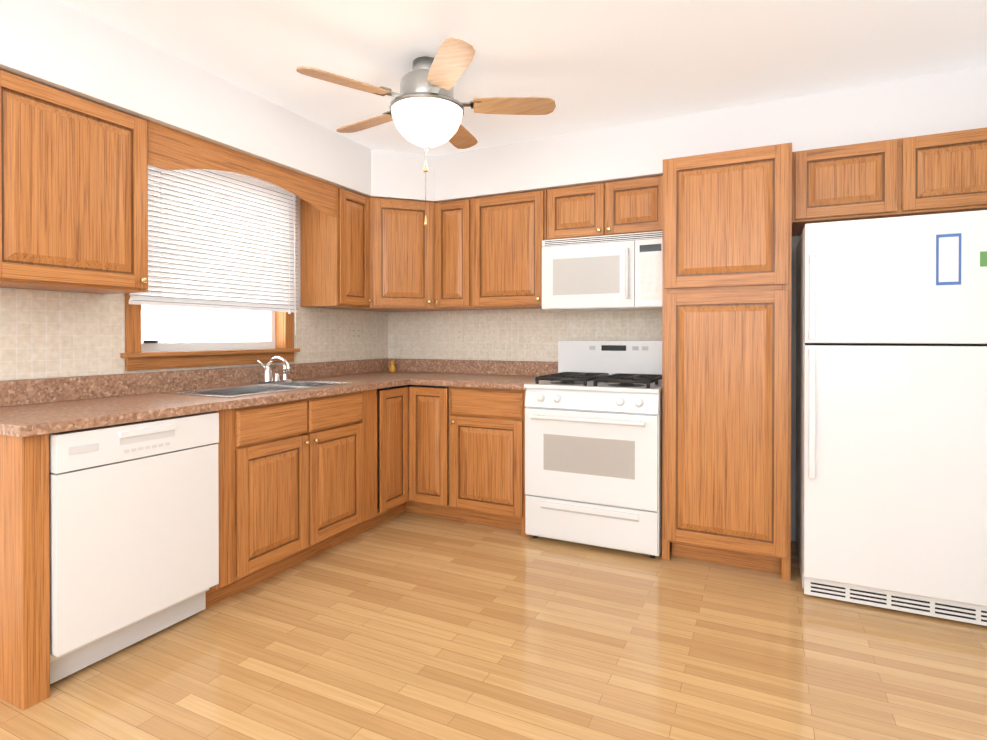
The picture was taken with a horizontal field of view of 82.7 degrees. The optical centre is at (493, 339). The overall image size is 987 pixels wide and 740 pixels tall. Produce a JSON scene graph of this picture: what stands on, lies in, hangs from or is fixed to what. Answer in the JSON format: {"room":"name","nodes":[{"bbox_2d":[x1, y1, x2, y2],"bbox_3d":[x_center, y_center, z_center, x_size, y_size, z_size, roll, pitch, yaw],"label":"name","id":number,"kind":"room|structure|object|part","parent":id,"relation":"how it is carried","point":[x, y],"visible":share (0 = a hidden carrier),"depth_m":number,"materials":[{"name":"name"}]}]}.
{"room":"kitchen","nodes":[
{"label":"kitchen","id":0,"kind":"room"},
{"bbox_2d":[2,196,387,487],"bbox_3d":[-2.316,-0.042,1.677,0.160,2.450,6.720,0,0,26],"label":"wall","id":1,"kind":"structure","parent":0,"point":[298,254],"depth_m":3.65,"materials":[{"name":"white paint"}]},
{"bbox_2d":[0,288,387,380],"bbox_3d":[-1.478,-0.028,3.215,0.005,0.366,2.899,0,0,26],"label":"tile backsplash","id":2,"kind":"structure","parent":1,"relation":"attached to","point":[47,334],"depth_m":2.52,"materials":[{"name":"beige tile"}]},
{"bbox_2d":[350,325,360,340],"bbox_3d":[-1.018,-0.048,4.148,0.008,0.116,0.118,0,0,26],"label":"electrical outlet plate","id":3,"kind":"object","parent":2,"relation":"attached to","point":[355,332],"depth_m":4.14,"materials":[{"name":"beige plastic"}]},
{"bbox_2d":[120,293,299,370],"bbox_3d":[-1.563,-0.401,3.149,0.190,1.088,1.090,0,0,26],"label":"window","id":4,"kind":"structure","parent":1,"relation":"in","point":[186,334],"depth_m":3.10,"materials":[{"name":"brown wood"}]},
{"bbox_3d":[-1.611,-0.414,3.172,0.082,0.945,0.930,0,0,26],"label":"frame glass","id":5,"kind":"part","parent":4,"relation":"part of","materials":[{"name":"clear glass"}]},
{"bbox_2d":[129,165,297,334],"bbox_3d":[-1.482,-0.491,3.109,0.051,0.930,1.038,0,0,26],"label":"window blinds","id":6,"kind":"object","parent":1,"relation":"attached to","point":[217,239],"visible":0.75,"depth_m":3.07,"materials":[{"name":"white plastic"}]},
{"bbox_2d":[324,193,447,311],"bbox_3d":[-0.749,-0.593,3.922,0.691,0.748,0.403,0,0,26],"label":"upper cabinet","id":7,"kind":"object","parent":1,"relation":"attached to","point":[380,255],"depth_m":3.82,"materials":[{"name":"brown wood"}]},
{"bbox_2d":[0,488,986,739],"bbox_3d":[-0.525,1.239,0.818,4.140,0.100,6.720,0,0,26],"label":"floor","id":8,"kind":"structure","parent":0,"point":[408,626],"depth_m":2.07,"materials":[{"name":"laminate"}]},
{"bbox_2d":[0,411,215,709],"bbox_3d":[-1.614,0.741,2.242,0.605,0.876,0.720,0,0,26],"label":"base cabinet","id":9,"kind":"object","parent":8,"relation":"on","point":[24,461],"depth_m":1.82,"materials":[{"name":"brown wood"}]},
{"bbox_2d":[49,412,218,683],"bbox_3d":[-1.575,0.739,2.254,0.614,0.856,0.610,0,0,26],"label":"dishwasher","id":10,"kind":"object","parent":9,"relation":"in","point":[133,532],"visible":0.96,"depth_m":2.06,"materials":[{"name":"white metal"}]},
{"bbox_2d":[216,389,379,603],"bbox_3d":[-1.199,0.736,3.073,0.626,0.876,1.174,0,0,26],"label":"base cabinet","id":11,"kind":"object","parent":8,"relation":"on","point":[297,480],"depth_m":2.78,"materials":[{"name":"brown wood"}]},
{"bbox_2d":[380,387,411,523],"bbox_3d":[-0.878,0.732,3.678,0.677,0.876,0.314,0,0,26],"label":"base cabinet","id":12,"kind":"object","parent":8,"relation":"on","point":[395,475],"depth_m":3.56,"materials":[{"name":"brown wood"}]},
{"bbox_2d":[376,358,399,361],"bbox_3d":[-0.710,0.221,4.083,0.450,0.139,0.668,0,0,26],"label":"countertop","id":13,"kind":"structure","parent":12,"relation":"on","point":[386,359],"depth_m":4.46,"materials":[{"name":"stone"}]},
{"bbox_2d":[412,386,451,518],"bbox_3d":[-0.289,0.731,3.870,0.340,0.876,0.674,0,0,26],"label":"base cabinet","id":14,"kind":"object","parent":8,"relation":"on","point":[429,405],"depth_m":3.61,"materials":[{"name":"brown wood"}]},
{"bbox_2d":[0,359,419,437],"bbox_3d":[-1.154,0.227,3.132,0.660,0.139,2.768,0,0,26],"label":"countertop","id":15,"kind":"structure","parent":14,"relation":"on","point":[31,407],"depth_m":2.51,"materials":[{"name":"stone"}]},
{"bbox_2d":[160,356,353,397],"bbox_3d":[-1.226,0.274,3.023,0.484,0.355,0.854,0,0,26],"label":"sink","id":16,"kind":"object","parent":15,"relation":"in","point":[267,384],"visible":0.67,"depth_m":3.13,"materials":[{"name":"silver metal"}]},
{"bbox_2d":[160,380,353,397],"bbox_3d":[-1.226,0.353,3.024,0.484,0.198,0.854,0,0,26],"label":"basin","id":17,"kind":"object","parent":16,"relation":"in","point":[265,386],"depth_m":3.07,"materials":[{"name":"silver metal"}]},
{"bbox_2d":[251,356,290,383],"bbox_3d":[-1.238,0.174,3.267,0.201,0.157,0.250,0,0,26],"label":"faucet","id":18,"kind":"object","parent":15,"relation":"on","point":[267,373],"depth_m":3.25,"materials":[{"name":"silver metal"}]},
{"bbox_2d":[389,361,395,371],"bbox_3d":[-0.784,0.206,4.359,0.054,0.090,0.054,0,0,26],"label":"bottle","id":19,"kind":"object","parent":15,"relation":"on","point":[392,367],"visible":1,"depth_m":4.34,"materials":[{"name":"gold glass"}]},
{"bbox_2d":[412,359,557,389],"bbox_3d":[-0.037,0.223,3.757,0.806,0.139,0.668,0,0,26],"label":"countertop","id":20,"kind":"structure","parent":14,"relation":"on","point":[430,372],"depth_m":3.98,"materials":[{"name":"stone"}]},
{"bbox_2d":[452,387,528,536],"bbox_3d":[0.064,0.732,3.729,0.598,0.876,0.621,0,0,26],"label":"base cabinet","id":21,"kind":"object","parent":8,"relation":"on","point":[488,424],"depth_m":3.44,"materials":[{"name":"brown wood"}]},
{"bbox_2d":[524,340,661,557],"bbox_3d":[0.650,0.590,3.371,0.762,1.165,0.712,0,0,26],"label":"stove","id":22,"kind":"object","parent":8,"relation":"on","point":[593,442],"visible":0.96,"depth_m":3.12,"materials":[{"name":"white metal"}]},
{"bbox_2d":[662,143,791,580],"bbox_3d":[1.302,0.106,3.126,0.610,2.135,0.624,0,0,26],"label":"pantry","id":23,"kind":"object","parent":8,"relation":"on","point":[726,340],"visible":1,"depth_m":2.84,"materials":[{"name":"brown wood"}]},
{"bbox_2d":[795,210,986,625],"bbox_3d":[1.923,0.325,2.689,0.800,1.703,0.806,0,0,26],"label":"fridge","id":24,"kind":"object","parent":8,"relation":"on","point":[891,412],"visible":1,"depth_m":2.40,"materials":[{"name":"white metal"}]},
{"bbox_2d":[0,0,986,202],"bbox_3d":[0.268,-1.115,2.440,3.818,0.312,2.759,0,0,26],"label":"wall","id":25,"kind":"structure","parent":0,"point":[56,44],"depth_m":2.89,"materials":[{"name":"white paint"}]},
{"bbox_2d":[57,0,986,155],"bbox_3d":[-0.525,-1.311,0.801,4.140,0.100,6.720,0,0,26],"label":"ceiling","id":26,"kind":"structure","parent":0,"point":[587,65],"depth_m":2.45,"materials":[{"name":"white paint"}]},
{"bbox_2d":[296,38,555,225],"bbox_3d":[-0.317,-0.898,2.619,1.127,0.750,1.127,0,0,26],"label":"ceiling fan","id":27,"kind":"object","parent":26,"relation":"hanging from","point":[426,111],"visible":1,"depth_m":2.48,"materials":[{"name":"brown wood"}]},
{"bbox_3d":[-0.309,-1.165,2.593,0.494,0.216,0.494,0,0,26],"label":"motor","id":28,"kind":"part","parent":27,"relation":"part of","materials":[{"name":"silver metal"}]},
{"bbox_3d":[-0.306,-0.975,2.586,0.330,0.160,0.330,0,0,26],"label":"lamp shade","id":29,"kind":"part","parent":27,"relation":"part of","materials":[{"name":"white glass"}]},
{"bbox_2d":[388,236,800,540],"bbox_3d":[0.905,-0.056,3.761,3.780,2.450,0.160,0,0,26],"label":"wall","id":30,"kind":"structure","parent":0,"point":[795,239],"depth_m":3.27,"materials":[{"name":"white paint"}]},
{"bbox_2d":[444,205,463,310],"bbox_3d":[-0.625,-0.595,4.215,0.659,0.748,0.343,0,0,26],"label":"upper cabinet","id":31,"kind":"object","parent":30,"relation":"attached to","point":[455,216],"depth_m":3.87,"materials":[{"name":"brown wood"}]},
{"bbox_2d":[388,309,661,361],"bbox_3d":[0.171,0.026,4.025,2.208,0.484,0.005,0,0,26],"label":"tile backsplash","id":32,"kind":"structure","parent":30,"relation":"attached to","point":[526,334],"depth_m":4.05,"materials":[{"name":"beige tile"}]},
{"bbox_2d":[455,327,463,341],"bbox_3d":[-0.255,-0.039,4.222,0.072,0.116,0.008,0,0,26],"label":"electrical outlet plate","id":33,"kind":"object","parent":32,"relation":"attached to","point":[459,331],"depth_m":4.22,"materials":[{"name":"beige plastic"}]},
{"bbox_2d":[542,231,662,311],"bbox_3d":[0.721,-0.407,3.510,0.758,0.433,0.441,0,0,26],"label":"microwave","id":34,"kind":"object","parent":30,"relation":"attached to","point":[620,272],"visible":0.94,"depth_m":3.34,"materials":[{"name":"white"}]}
]}

